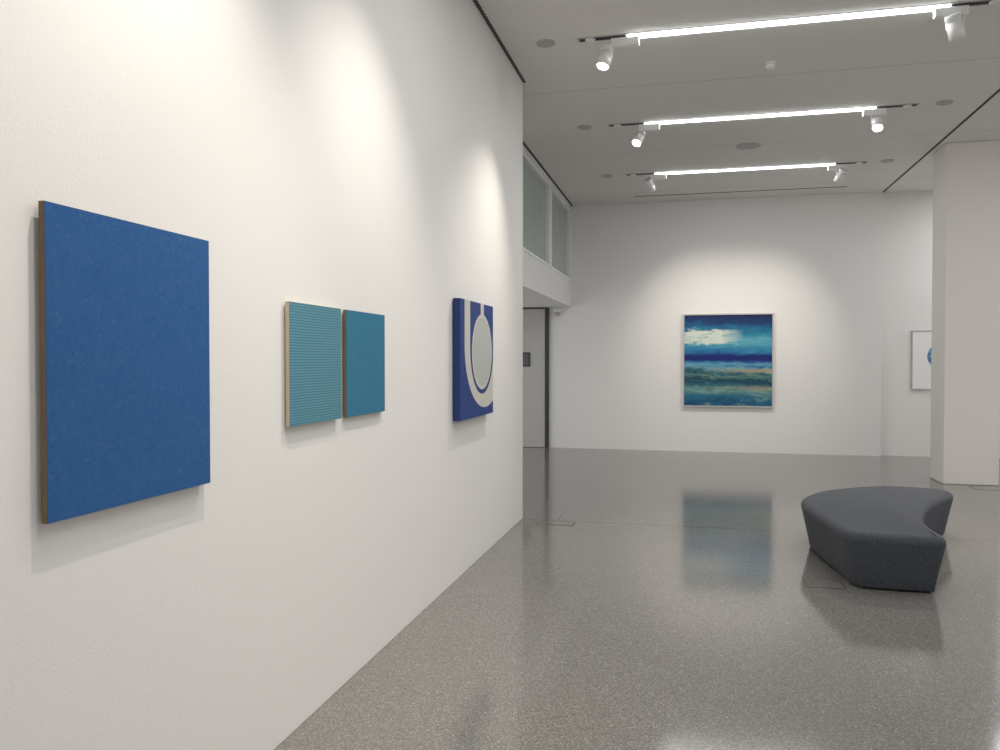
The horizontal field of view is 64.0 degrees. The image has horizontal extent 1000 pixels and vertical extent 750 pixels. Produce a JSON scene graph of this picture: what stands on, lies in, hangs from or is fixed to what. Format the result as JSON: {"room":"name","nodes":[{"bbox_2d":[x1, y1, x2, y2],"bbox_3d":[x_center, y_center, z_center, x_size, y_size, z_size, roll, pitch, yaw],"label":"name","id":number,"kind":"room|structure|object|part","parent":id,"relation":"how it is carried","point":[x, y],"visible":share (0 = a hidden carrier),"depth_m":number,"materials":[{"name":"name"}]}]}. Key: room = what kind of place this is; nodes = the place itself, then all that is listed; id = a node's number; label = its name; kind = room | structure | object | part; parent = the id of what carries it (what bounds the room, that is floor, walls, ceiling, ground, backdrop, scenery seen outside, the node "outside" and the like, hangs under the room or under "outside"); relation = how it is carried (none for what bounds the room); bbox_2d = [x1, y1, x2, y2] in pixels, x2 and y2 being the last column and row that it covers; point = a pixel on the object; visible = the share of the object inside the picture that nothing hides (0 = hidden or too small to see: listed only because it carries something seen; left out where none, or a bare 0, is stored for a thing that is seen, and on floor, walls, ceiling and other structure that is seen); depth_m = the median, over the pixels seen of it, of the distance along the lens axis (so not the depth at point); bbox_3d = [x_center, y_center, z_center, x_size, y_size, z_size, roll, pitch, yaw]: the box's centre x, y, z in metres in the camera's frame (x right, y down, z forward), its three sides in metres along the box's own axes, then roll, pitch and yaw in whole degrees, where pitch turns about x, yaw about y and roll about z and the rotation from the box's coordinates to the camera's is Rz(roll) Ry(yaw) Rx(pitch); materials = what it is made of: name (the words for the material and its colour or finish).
{"room":"museum","nodes":[
{"label":"museum","id":0,"kind":"room"},
{"bbox_2d":[0,0,522,749],"bbox_3d":[-1.387,-0.634,2.327,0.470,4.380,11.900,0,1,13],"label":"wall","id":1,"kind":"structure","parent":0,"point":[366,156],"depth_m":3.17,"materials":[{"name":"paint"}]},
{"bbox_2d":[38,200,209,523],"bbox_3d":[-1.107,-0.038,2.427,0.033,0.839,0.723,0,1,13],"label":"painting","id":2,"kind":"object","parent":1,"relation":"attached to","point":[124,305],"visible":1,"depth_m":2.33,"materials":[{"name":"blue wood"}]},
{"bbox_2d":[285,301,340,426],"bbox_3d":[-0.832,-0.050,3.586,0.027,0.525,0.505,0,1,13],"label":"painting","id":3,"kind":"object","parent":1,"relation":"attached to","point":[312,332],"visible":1,"depth_m":3.53},
{"bbox_2d":[343,310,384,416],"bbox_3d":[-0.700,-0.060,4.137,0.025,0.525,0.500,0,1,13],"label":"painting","id":4,"kind":"object","parent":1,"relation":"attached to","point":[363,332],"visible":1,"depth_m":4.09,"materials":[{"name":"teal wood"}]},
{"bbox_2d":[453,298,492,420],"bbox_3d":[-0.199,-0.118,6.153,0.059,0.875,0.965,0,1,13],"label":"painting","id":5,"kind":"object","parent":1,"relation":"attached to","point":[472,321],"visible":1,"depth_m":5.97},
{"bbox_3d":[-0.196,-0.118,6.152,0.050,0.875,0.965,0,1,13],"label":"panel","id":6,"kind":"part","parent":5,"relation":"part of","materials":[{"name":"blue paint"}]},
{"bbox_2d":[473,0,525,82],"bbox_3d":[-1.143,-2.820,2.227,0.032,0.004,11.900,0,1,13],"label":"trim","id":7,"kind":"structure","parent":1,"relation":"attached to","point":[476,3],"depth_m":6.91,"materials":[{"name":"black metal"}]},
{"bbox_2d":[523,141,572,205],"bbox_3d":[0.549,-2.990,11.281,0.035,0.004,6.500,0,1,13],"label":"trim","id":8,"kind":"structure","parent":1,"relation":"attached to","point":[524,144],"depth_m":11.78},
{"bbox_2d":[523,307,548,447],"bbox_3d":[0.274,0.047,14.713,1.265,2.555,0.065,0,1,13],"label":"door","id":9,"kind":"structure","parent":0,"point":[535,320],"depth_m":14.61,"materials":[{"name":"paint"}]},
{"bbox_3d":[0.452,-0.285,14.646,0.144,0.204,0.009,0,1,13],"label":"plate","id":10,"kind":"part","parent":9,"relation":"part of","materials":[{"name":"grey metal"}]},
{"bbox_3d":[0.451,-0.284,14.642,0.200,0.260,0.020,0,1,13],"label":"wall panel","id":11,"kind":"part","parent":9,"relation":"part of","materials":[{"name":"black metal"}]},
{"bbox_3d":[0.858,0.049,14.576,0.065,2.555,0.060,0,1,13],"label":"frame","id":12,"kind":"part","parent":9,"relation":"part of","materials":[{"name":"metal"}]},
{"bbox_2d":[523,250,570,307],"bbox_3d":[-0.961,-1.409,11.673,3.070,0.460,6.500,0,1,13],"label":"wall","id":13,"kind":"structure","parent":0,"point":[543,286],"depth_m":12.18,"materials":[{"name":"paint"}]},
{"bbox_2d":[523,145,570,267],"bbox_3d":[0.473,-2.312,11.312,0.120,1.360,6.500,0,1,13],"label":"wall","id":14,"kind":"structure","parent":0,"point":[525,150],"depth_m":12.31,"materials":[{"name":"paint"}]},
{"bbox_2d":[523,152,549,266],"bbox_3d":[0.457,-2.254,11.152,0.102,1.250,2.180,0,1,13],"label":"window","id":15,"kind":"structure","parent":14,"relation":"in","point":[536,190],"depth_m":11.40,"materials":[{"name":"grey glass"}]},
{"bbox_2d":[551,187,570,280],"bbox_3d":[0.979,-2.295,13.330,0.102,1.250,1.980,0,1,13],"label":"window","id":16,"kind":"structure","parent":14,"relation":"in","point":[560,212],"depth_m":13.56,"materials":[{"name":"grey glass"}]},
{"bbox_3d":[0.964,-2.295,13.334,0.010,1.180,1.910,0,1,13],"label":"pane","id":17,"kind":"part","parent":16,"relation":"part of","materials":[{"name":"green glass"}]},
{"bbox_2d":[274,447,999,749],"bbox_3d":[2.280,1.577,5.242,12.400,0.150,19.200,0,1,13],"label":"floor","id":18,"kind":"structure","parent":0,"point":[676,610],"depth_m":4.63,"materials":[{"name":"stone"}]},
{"bbox_2d":[535,520,574,525],"bbox_3d":[0.543,1.452,7.858,0.380,0.002,0.200,0,1,13],"label":"floor hatch","id":19,"kind":"object","parent":18,"relation":"on","point":[545,522],"visible":1,"depth_m":7.87,"materials":[{"name":"stone"}]},
{"bbox_2d":[802,576,846,589],"bbox_3d":[2.324,1.491,5.745,0.260,0.002,0.280,0,1,13],"label":"floor hatch","id":20,"kind":"object","parent":18,"relation":"on","point":[816,582],"visible":1,"depth_m":5.75,"materials":[{"name":"stone"}]},
{"bbox_2d":[801,486,952,591],"bbox_3d":[3.083,1.274,6.632,1.134,0.404,2.510,1,1,31],"label":"bench","id":21,"kind":"object","parent":18,"relation":"on","point":[881,537],"visible":1,"depth_m":5.83,"materials":[{"name":"fabric"}]},
{"bbox_3d":[3.083,1.101,6.629,1.134,0.059,2.509,1,1,31],"label":"seat","id":22,"kind":"part","parent":21,"relation":"part of","materials":[{"name":"fabric"}]},
{"bbox_2d":[969,486,999,489],"bbox_3d":[6.068,1.412,9.966,0.340,0.002,0.260,0,1,13],"label":"floor hatch","id":23,"kind":"object","parent":18,"relation":"on","point":[973,487],"visible":1,"depth_m":9.95,"materials":[{"name":"metal"}]},
{"bbox_2d":[536,192,882,455],"bbox_3d":[2.380,-0.862,14.481,8.260,4.380,0.500,0,1,13],"label":"wall","id":24,"kind":"structure","parent":0,"point":[813,262],"depth_m":13.87,"materials":[{"name":"paint"}]},
{"bbox_2d":[553,309,560,315],"bbox_3d":[1.032,-1.131,14.476,0.140,0.130,0.130,0,1,13],"label":"security camera","id":25,"kind":"object","parent":24,"relation":"attached to","point":[556,312],"visible":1,"depth_m":14.47,"materials":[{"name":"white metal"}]},
{"bbox_2d":[683,313,773,407],"bbox_3d":[3.936,-0.253,13.834,1.505,1.615,0.055,0,1,13],"label":"framed painting","id":26,"kind":"object","parent":24,"relation":"attached to","point":[728,359],"visible":1,"depth_m":13.82,"materials":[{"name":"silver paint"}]},
{"bbox_2d":[883,89,999,191],"bbox_3d":[4.194,-2.859,4.288,0.030,0.004,18.400,0,1,13],"label":"trim","id":27,"kind":"structure","parent":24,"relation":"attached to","point":[998,90],"depth_m":9.87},
{"bbox_2d":[477,0,999,205],"bbox_3d":[2.280,-2.952,5.157,12.400,0.150,19.200,0,1,13],"label":"ceiling","id":28,"kind":"structure","parent":0,"point":[909,58],"depth_m":8.25,"materials":[{"name":"paint"}]},
{"bbox_2d":[536,39,555,47],"bbox_3d":[0.402,-2.906,7.018,0.170,0.012,0.170,0,1,13],"label":"ceiling vent","id":29,"kind":"object","parent":28,"relation":"in","point":[545,43],"visible":1,"depth_m":7.00,"materials":[{"name":"grey metal"}]},
{"bbox_2d":[538,41,552,46],"bbox_3d":[0.402,-2.904,7.018,0.133,0.003,0.133,0,1,13],"label":"grille","id":30,"kind":"object","parent":29,"relation":"attached to","point":[540,43],"depth_m":7.01,"materials":[{"name":"grey metal"}]},
{"bbox_2d":[577,125,591,129],"bbox_3d":[1.009,-2.953,9.546,0.170,0.012,0.170,0,1,13],"label":"ceiling vent","id":31,"kind":"object","parent":28,"relation":"in","point":[582,127],"visible":1,"depth_m":9.53,"materials":[{"name":"grey metal"}]},
{"bbox_2d":[601,174,612,177],"bbox_3d":[1.616,-3.001,12.074,0.170,0.012,0.170,0,1,13],"label":"ceiling vent","id":32,"kind":"object","parent":28,"relation":"in","point":[606,175],"visible":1,"depth_m":12.08,"materials":[{"name":"grey metal"}]},
{"bbox_2d":[635,186,846,196],"bbox_3d":[3.925,-3.026,13.211,3.360,0.004,0.030,0,1,13],"label":"trim","id":33,"kind":"structure","parent":28,"relation":"attached to","point":[842,186],"depth_m":13.18,"materials":[{"name":"black metal"}]},
{"bbox_2d":[626,161,867,192],"bbox_3d":[3.522,-2.858,11.618,3.360,0.280,0.208,0,1,13],"label":"track light","id":34,"kind":"object","parent":28,"relation":"in","point":[860,162],"depth_m":11.56,"materials":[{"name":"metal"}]},
{"bbox_3d":[2.313,-2.853,11.908,0.325,0.257,0.208,0,1,13],"label":"track spotlight","id":35,"kind":"part","parent":34,"relation":"part of","materials":[{"name":"white metal"}]},
{"bbox_2d":[655,163,834,174],"bbox_3d":[3.522,-2.984,11.616,2.500,0.016,0.064,0,1,13],"label":"diffuser","id":36,"kind":"object","parent":34,"relation":"attached to","point":[823,164],"depth_m":11.58,"materials":[{"name":"white plastic"}]},
{"bbox_3d":[4.775,-2.842,11.317,0.259,0.257,0.207,0,1,13],"label":"track spotlight","id":37,"kind":"part","parent":34,"relation":"part of","materials":[{"name":"white metal"}]},
{"bbox_2d":[736,142,760,148],"bbox_3d":[3.225,-2.969,10.382,0.320,0.012,0.320,0,1,13],"label":"ceiling speaker","id":38,"kind":"object","parent":28,"relation":"attached to","point":[751,145],"visible":1,"depth_m":10.34,"materials":[{"name":"grey metal"}]},
{"bbox_2d":[739,144,758,148],"bbox_3d":[3.225,-2.967,10.382,0.250,0.003,0.250,0,1,13],"label":"grille","id":39,"kind":"object","parent":38,"relation":"attached to","point":[741,146],"depth_m":10.38,"materials":[{"name":"grey metal"}]},
{"bbox_2d":[608,103,919,146],"bbox_3d":[2.915,-2.810,9.092,3.360,0.282,0.204,0,1,13],"label":"track light","id":40,"kind":"object","parent":28,"relation":"in","point":[911,104],"depth_m":9.03,"materials":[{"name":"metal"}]},
{"bbox_3d":[1.708,-2.804,9.382,0.322,0.259,0.200,0,1,13],"label":"track spotlight","id":41,"kind":"part","parent":40,"relation":"part of","materials":[{"name":"white metal"}]},
{"bbox_2d":[645,107,875,123],"bbox_3d":[2.915,-2.937,9.089,2.500,0.016,0.064,0,1,13],"label":"diffuser","id":42,"kind":"object","parent":40,"relation":"attached to","point":[854,108],"depth_m":9.06,"materials":[{"name":"white plastic"}]},
{"bbox_3d":[4.121,-2.793,8.803,0.240,0.259,0.204,0,1,13],"label":"track spotlight","id":43,"kind":"part","parent":40,"relation":"part of","materials":[{"name":"white metal"}]},
{"bbox_2d":[764,61,775,69],"bbox_3d":[2.532,-2.890,7.495,0.110,0.062,0.110,0,1,13],"label":"smoke detector","id":44,"kind":"object","parent":28,"relation":"attached to","point":[769,65],"visible":1,"depth_m":7.46,"materials":[{"name":"white plastic"}]},
{"bbox_2d":[577,0,999,70],"bbox_3d":[2.305,-2.763,6.554,3.360,0.282,0.234,0,1,13],"label":"track light","id":45,"kind":"object","parent":28,"relation":"in","point":[924,8],"depth_m":6.50,"materials":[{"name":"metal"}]},
{"bbox_3d":[1.011,-2.758,6.875,0.367,0.257,0.168,0,1,13],"label":"track spotlight","id":46,"kind":"part","parent":45,"relation":"part of","materials":[{"name":"white metal"}]},
{"bbox_2d":[627,4,950,37],"bbox_3d":[2.308,-2.889,6.561,2.500,0.016,0.064,0,1,13],"label":"diffuser","id":47,"kind":"object","parent":45,"relation":"attached to","point":[924,8],"depth_m":6.52,"materials":[{"name":"white plastic"}]},
{"bbox_3d":[3.534,-2.746,6.259,0.244,0.259,0.159,0,1,-7],"label":"track spotlight","id":48,"kind":"part","parent":45,"relation":"part of","materials":[{"name":"white metal"}]},
{"bbox_2d":[881,159,893,162],"bbox_3d":[5.408,-2.984,11.164,0.170,0.012,0.170,0,1,13],"label":"ceiling vent","id":49,"kind":"object","parent":28,"relation":"in","point":[886,160],"visible":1,"depth_m":11.16,"materials":[{"name":"grey metal"}]},
{"bbox_2d":[936,100,953,105],"bbox_3d":[4.801,-2.936,8.636,0.170,0.012,0.170,0,1,13],"label":"ceiling vent","id":50,"kind":"object","parent":28,"relation":"in","point":[944,102],"visible":1,"depth_m":8.61,"materials":[{"name":"grey metal"}]},
{"bbox_2d":[938,101,951,104],"bbox_3d":[4.801,-2.934,8.636,0.133,0.003,0.133,0,1,13],"label":"grille","id":51,"kind":"object","parent":50,"relation":"attached to","point":[940,102],"depth_m":8.61,"materials":[{"name":"grey metal"}]},
{"bbox_2d":[881,191,999,458],"bbox_3d":[8.420,-0.835,13.083,4.140,4.380,0.400,0,1,13],"label":"wall","id":52,"kind":"structure","parent":0,"point":[907,216],"depth_m":13.29,"materials":[{"name":"paint"}]},
{"bbox_2d":[911,330,931,389],"bbox_3d":[7.276,-0.246,13.148,0.940,0.980,0.030,0,1,13],"label":"framed print","id":53,"kind":"object","parent":52,"relation":"attached to","point":[921,340],"visible":0.37,"depth_m":13.22},
{"bbox_2d":[930,140,999,485],"bbox_3d":[6.098,-0.787,10.489,0.645,4.380,0.590,0,1,13],"label":"wall column","id":54,"kind":"structure","parent":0,"point":[965,345],"depth_m":10.22,"materials":[{"name":"paint"}]}
]}

